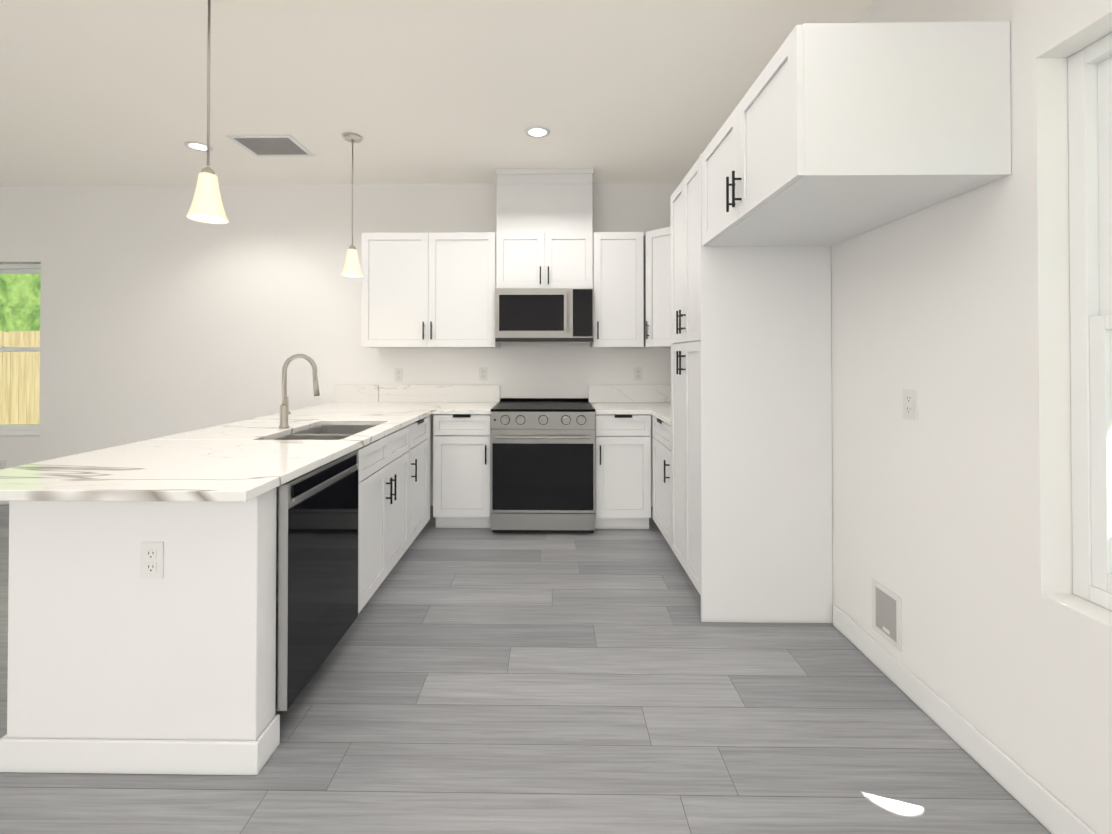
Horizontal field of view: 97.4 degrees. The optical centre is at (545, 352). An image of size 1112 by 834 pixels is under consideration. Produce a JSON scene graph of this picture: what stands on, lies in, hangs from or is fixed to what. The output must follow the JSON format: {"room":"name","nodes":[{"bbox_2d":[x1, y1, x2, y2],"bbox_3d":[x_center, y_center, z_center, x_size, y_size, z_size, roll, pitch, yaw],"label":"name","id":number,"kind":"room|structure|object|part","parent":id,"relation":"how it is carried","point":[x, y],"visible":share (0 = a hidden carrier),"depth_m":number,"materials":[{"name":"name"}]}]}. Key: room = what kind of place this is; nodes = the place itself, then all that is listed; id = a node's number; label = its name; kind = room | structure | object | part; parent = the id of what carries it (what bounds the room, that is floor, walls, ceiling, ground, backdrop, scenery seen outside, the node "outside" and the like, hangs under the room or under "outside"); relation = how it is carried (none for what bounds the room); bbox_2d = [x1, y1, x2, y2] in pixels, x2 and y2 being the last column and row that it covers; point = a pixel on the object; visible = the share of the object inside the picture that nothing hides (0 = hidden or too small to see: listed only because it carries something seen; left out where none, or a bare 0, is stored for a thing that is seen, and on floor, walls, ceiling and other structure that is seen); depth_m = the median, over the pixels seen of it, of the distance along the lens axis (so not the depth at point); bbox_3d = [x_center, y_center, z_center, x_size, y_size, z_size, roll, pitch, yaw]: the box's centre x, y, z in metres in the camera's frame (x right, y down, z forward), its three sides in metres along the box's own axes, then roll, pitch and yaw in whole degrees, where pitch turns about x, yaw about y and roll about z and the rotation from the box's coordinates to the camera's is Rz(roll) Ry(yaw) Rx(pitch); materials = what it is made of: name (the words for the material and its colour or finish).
{"room":"kitchen","nodes":[
{"label":"kitchen","id":0,"kind":"room"},
{"bbox_2d":[7,487,276,740],"bbox_3d":[-1.276,0.880,2.878,0.788,0.868,2.708,0,-1,1],"label":"wall","id":1,"kind":"structure","parent":0,"point":[105,641],"depth_m":1.52,"materials":[{"name":"paint"}]},
{"bbox_2d":[0,726,271,774],"bbox_3d":[-1.279,1.251,1.515,0.786,0.099,0.017,0,-1,1],"label":"baseboard","id":2,"kind":"structure","parent":1,"relation":"attached to","point":[133,756],"depth_m":1.51,"materials":[{"name":"white paint"}]},
{"bbox_2d":[140,542,163,578],"bbox_3d":[-1.228,0.647,1.521,0.070,0.114,0.007,0,-1,1],"label":"outlet","id":3,"kind":"object","parent":1,"relation":"attached to","point":[151,560],"visible":1,"depth_m":1.52,"materials":[{"name":"white plastic"}]},
{"bbox_2d":[0,183,679,506],"bbox_3d":[-2.585,-0.073,4.336,8.010,2.800,0.150,0,-1,1],"label":"wall","id":4,"kind":"structure","parent":0,"point":[161,314],"depth_m":4.27,"materials":[{"name":"paint"}]},
{"bbox_2d":[0,460,5,469],"bbox_3d":[-4.771,0.996,4.277,0.070,0.114,0.007,0,-1,1],"label":"electrical outlet","id":5,"kind":"object","parent":4,"relation":"attached to","point":[2,464],"visible":0.79,"depth_m":4.28,"materials":[{"name":"white plastic"}]},
{"bbox_2d":[0,501,8,504],"bbox_3d":[-4.126,1.276,4.262,4.910,0.099,0.012,0,-1,1],"label":"baseboard","id":6,"kind":"structure","parent":4,"relation":"attached to","point":[4,502],"depth_m":4.26,"materials":[{"name":"white paint"}]},
{"bbox_2d":[0,264,40,434],"bbox_3d":[-4.889,-0.033,4.404,0.898,1.538,0.073,0,-1,1],"label":"window","id":7,"kind":"structure","parent":4,"relation":"in","point":[17,428],"depth_m":4.39,"materials":[{"name":"white plastic"}]},
{"bbox_2d":[395,368,402,381],"bbox_3d":[-1.276,0.191,4.236,0.070,0.114,0.007,0,-1,1],"label":"electrical outlet","id":8,"kind":"object","parent":4,"relation":"attached to","point":[398,374],"visible":1,"depth_m":4.24,"materials":[{"name":"white plastic"}]},
{"bbox_2d":[361,232,499,347],"bbox_3d":[-0.935,-0.504,4.039,1.077,0.916,0.366,0,-1,1],"label":"upper cabinet","id":9,"kind":"object","parent":4,"relation":"attached to","point":[427,290],"visible":1,"depth_m":3.90,"materials":[{"name":"white paint"}]},
{"bbox_2d":[479,367,486,379],"bbox_3d":[-0.541,0.181,4.226,0.070,0.114,0.007,0,-1,1],"label":"electrical outlet","id":10,"kind":"object","parent":4,"relation":"attached to","point":[482,373],"visible":1,"depth_m":4.23,"materials":[{"name":"white plastic"}]},
{"bbox_2d":[495,168,593,232],"bbox_3d":[-0.007,-1.219,4.066,0.788,0.511,0.336,0,-1,1],"label":"chase","id":11,"kind":"object","parent":4,"relation":"attached to","point":[544,200],"visible":0.88,"depth_m":3.91,"materials":[{"name":"white paint"}]},
{"bbox_2d":[496,232,592,287],"bbox_3d":[-0.008,-0.737,4.029,0.772,0.451,0.366,0,-1,1],"label":"upper cabinet","id":12,"kind":"object","parent":4,"relation":"attached to","point":[544,260],"visible":0.83,"depth_m":3.89,"materials":[{"name":"white paint"}]},
{"bbox_2d":[495,288,592,342],"bbox_3d":[-0.008,-0.297,3.995,0.766,0.422,0.456,0,-1,1],"label":"over-the-range microwave","id":13,"kind":"object","parent":12,"relation":"attached to","point":[543,315],"visible":1,"depth_m":3.81,"materials":[{"name":"silver metal"}]},
{"bbox_2d":[590,232,643,347],"bbox_3d":[0.581,-0.504,4.019,0.400,0.916,0.366,0,-1,1],"label":"upper cabinet","id":14,"kind":"object","parent":4,"relation":"attached to","point":[618,290],"visible":1,"depth_m":3.88,"materials":[{"name":"white paint"}]},
{"bbox_2d":[634,367,641,380],"bbox_3d":[0.799,0.181,4.208,0.070,0.114,0.007,0,-1,1],"label":"electrical outlet","id":15,"kind":"object","parent":4,"relation":"attached to","point":[637,373],"visible":1,"depth_m":4.21,"materials":[{"name":"white plastic"}]},
{"bbox_2d":[639,226,673,347],"bbox_3d":[1.101,-0.505,3.903,0.624,0.916,0.619,0,-1,1],"label":"upper cabinet","id":16,"kind":"object","parent":4,"relation":"attached to","point":[657,283],"visible":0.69,"depth_m":3.80,"materials":[{"name":"white paint"}]},
{"bbox_2d":[0,0,873,185],"bbox_3d":[-2.638,-1.532,0.469,8.310,0.050,7.910,0,-1,1],"label":"ceiling","id":17,"kind":"structure","parent":0,"point":[103,92],"depth_m":2.71,"materials":[{"name":"paint"}]},
{"bbox_2d":[184,141,212,151],"bbox_3d":[-2.482,-1.476,3.492,0.170,0.007,0.170,0,-1,1],"label":"recessed light","id":18,"kind":"object","parent":17,"relation":"in","point":[198,146],"visible":0.88,"depth_m":3.47,"materials":[{"name":"white paint"}]},
{"bbox_2d":[186,0,228,223],"bbox_3d":[-1.362,-1.016,1.972,0.142,0.954,0.142,0,-1,1],"label":"pendant light","id":19,"kind":"object","parent":17,"relation":"hanging from","point":[207,206],"visible":1,"depth_m":1.95,"materials":[{"name":"white glass"}]},
{"bbox_2d":[226,135,314,156],"bbox_3d":[-1.952,-1.476,3.485,0.440,0.008,0.340,0,-1,1],"label":"ceiling vent","id":20,"kind":"object","parent":17,"relation":"in","point":[273,145],"visible":1,"depth_m":3.47,"materials":[{"name":"white metal"}]},
{"bbox_2d":[341,133,362,277],"bbox_3d":[-1.323,-1.004,3.342,0.142,0.954,0.142,0,-1,1],"label":"pendant light","id":21,"kind":"object","parent":17,"relation":"hanging from","point":[351,268],"visible":1,"depth_m":3.31,"materials":[{"name":"white glass"}]},
{"bbox_2d":[525,126,549,137],"bbox_3d":[-0.054,-1.478,3.269,0.170,0.007,0.170,0,-1,1],"label":"recessed light","id":22,"kind":"object","parent":17,"relation":"in","point":[537,131],"visible":1,"depth_m":3.26,"materials":[{"name":"white paint"}]},
{"bbox_2d":[0,505,1050,833],"bbox_3d":[-2.638,1.317,0.444,8.310,0.050,7.910,0,-1,1],"label":"floor","id":23,"kind":"structure","parent":0,"point":[488,681],"depth_m":1.69,"materials":[{"name":"plastic"}]},
{"bbox_2d":[275,450,358,713],"bbox_3d":[-1.152,0.874,1.938,0.600,0.864,0.600,0,-1,1],"label":"dishwasher","id":24,"kind":"object","parent":23,"relation":"on","point":[317,511],"visible":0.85,"depth_m":1.81,"materials":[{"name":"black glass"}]},
{"bbox_2d":[356,426,408,613],"bbox_3d":[-1.137,0.878,2.642,0.640,0.868,0.798,0,-1,1],"label":"base cabinet","id":25,"kind":"object","parent":23,"relation":"on","point":[383,530],"visible":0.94,"depth_m":2.56,"materials":[{"name":"white paint"}]},
{"bbox_2d":[0,385,439,501],"bbox_3d":[-1.345,0.353,2.829,1.050,0.180,2.818,0,-1,1],"label":"countertop","id":26,"kind":"structure","parent":25,"relation":"on","point":[243,460],"depth_m":1.87,"materials":[{"name":"stone"}]},
{"bbox_2d":[279,354,319,427],"bbox_3d":[-1.357,0.208,2.706,0.223,0.407,0.082,0,-1,1],"label":"faucet","id":27,"kind":"object","parent":26,"relation":"on","point":[285,412],"visible":1,"depth_m":2.68,"materials":[{"name":"silver metal"}]},
{"bbox_2d":[273,425,376,439],"bbox_3d":[-1.173,0.573,2.646,0.440,0.260,0.720,0,-1,1],"label":"sink","id":28,"kind":"object","parent":26,"relation":"in","point":[330,432],"visible":0.1,"depth_m":2.91,"materials":[{"name":"silver metal"}]},
{"bbox_2d":[407,415,429,545],"bbox_3d":[-1.128,0.884,3.321,0.640,0.868,0.553,0,-1,1],"label":"base cabinet","id":29,"kind":"object","parent":23,"relation":"on","point":[419,474],"visible":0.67,"depth_m":3.27,"materials":[{"name":"white paint"}]},
{"bbox_2d":[433,414,490,527],"bbox_3d":[-0.614,0.889,3.880,0.428,0.868,0.640,0,-1,1],"label":"base cabinet","id":30,"kind":"object","parent":23,"relation":"on","point":[461,470],"visible":0.96,"depth_m":3.60,"materials":[{"name":"white paint"}]},
{"bbox_2d":[436,385,499,413],"bbox_3d":[-0.602,0.363,3.908,0.407,0.180,0.640,0,-1,1],"label":"countertop","id":31,"kind":"structure","parent":30,"relation":"on","point":[450,399],"depth_m":4.21,"materials":[{"name":"stone"}]},
{"bbox_2d":[491,398,594,532],"bbox_3d":[-0.016,0.855,3.842,0.758,0.935,0.742,0,-1,1],"label":"range","id":32,"kind":"object","parent":23,"relation":"on","point":[542,465],"visible":1,"depth_m":3.53,"materials":[{"name":"silver metal"}]},
{"bbox_2d":[595,414,650,528],"bbox_3d":[0.574,0.889,3.864,0.411,0.868,0.640,0,-1,1],"label":"base cabinet","id":33,"kind":"object","parent":23,"relation":"on","point":[622,471],"visible":0.92,"depth_m":3.59,"materials":[{"name":"white paint"}]},
{"bbox_2d":[589,385,651,413],"bbox_3d":[0.561,0.363,3.892,0.387,0.180,0.640,0,-1,1],"label":"countertop","id":34,"kind":"structure","parent":33,"relation":"on","point":[606,399],"depth_m":4.19,"materials":[{"name":"stone"}]},
{"bbox_2d":[652,416,670,546],"bbox_3d":[1.061,0.883,3.285,0.640,0.868,0.555,0,-1,1],"label":"base cabinet","id":35,"kind":"object","parent":23,"relation":"on","point":[661,448],"visible":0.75,"depth_m":3.28,"materials":[{"name":"white paint"}]},
{"bbox_2d":[644,385,670,424],"bbox_3d":[1.080,0.360,3.609,0.658,0.180,1.193,0,-1,1],"label":"countertop","id":36,"kind":"structure","parent":35,"relation":"on","point":[658,398],"depth_m":4.19,"materials":[{"name":"stone"}]},
{"bbox_2d":[671,154,832,622],"bbox_3d":[1.064,0.169,2.694,0.664,2.286,0.630,0,-1,1],"label":"pantry cabinet","id":37,"kind":"object","parent":23,"relation":"on","point":[685,376],"depth_m":2.38,"materials":[{"name":"white paint"}]},
{"bbox_3d":[1.075,0.167,2.388,0.633,2.286,0.018,0,-1,1],"label":"fridge cabinet panel","id":38,"kind":"part","parent":37,"relation":"part of","materials":[{"name":"white wood"}]},
{"bbox_2d":[831,0,1111,833],"bbox_3d":[1.443,-0.107,0.476,0.150,2.800,7.760,0,-1,1],"label":"wall","id":39,"kind":"structure","parent":0,"point":[952,516],"depth_m":1.53,"materials":[{"name":"paint"}]},
{"bbox_2d":[702,21,1010,245],"bbox_3d":[1.054,-0.753,1.918,0.664,0.456,0.933,0,-1,1],"label":"upper cabinet","id":40,"kind":"object","parent":39,"relation":"attached to","point":[829,134],"visible":1,"depth_m":1.46,"materials":[{"name":"white paint"}]},
{"bbox_2d":[872,578,901,651],"bbox_3d":[1.385,1.061,1.986,0.005,0.210,0.170,0,-1,1],"label":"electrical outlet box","id":41,"kind":"object","parent":39,"relation":"attached to","point":[886,614],"visible":1,"depth_m":1.98,"materials":[{"name":"white plastic"}]},
{"bbox_2d":[903,389,916,419],"bbox_3d":[1.382,0.195,1.854,0.007,0.114,0.070,0,-1,1],"label":"electrical outlet","id":42,"kind":"object","parent":39,"relation":"attached to","point":[909,403],"visible":1,"depth_m":1.85,"materials":[{"name":"white plastic"}]},
{"bbox_2d":[833,605,1095,833],"bbox_3d":[1.346,1.233,-0.530,0.012,0.099,5.750,0,-1,1],"label":"baseboard","id":43,"kind":"structure","parent":39,"relation":"attached to","point":[1047,810],"depth_m":1.57,"materials":[{"name":"white paint"}]},
{"bbox_2d":[1068,33,1111,610],"bbox_3d":[1.485,-0.084,0.915,0.073,1.498,0.898,0,-1,1],"label":"window","id":44,"kind":"structure","parent":39,"relation":"in","point":[1090,143],"depth_m":1.32,"materials":[{"name":"white plastic"}]},
{"label":"outside","id":45,"kind":"structure","parent":0,"visible":0},
{"bbox_3d":[0.072,1.716,8.799,60.000,0.100,42.000,0,-1,1],"label":"ground","id":46,"kind":"structure","parent":45,"visible":0},
{"bbox_2d":[0,331,39,423],"bbox_3d":[-9.365,0.637,8.568,13.134,2.055,0.060,0,-1,1],"label":"fence","id":47,"kind":"object","parent":46,"relation":"on","point":[33,406],"depth_m":8.54,"materials":[{"name":"brown wood"}]},
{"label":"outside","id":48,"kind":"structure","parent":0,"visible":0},
{"bbox_2d":[0,274,40,331],"bbox_3d":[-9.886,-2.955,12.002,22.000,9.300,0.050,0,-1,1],"label":"trees","id":49,"kind":"object","parent":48,"point":[35,288],"depth_m":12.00,"materials":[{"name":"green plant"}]}
]}

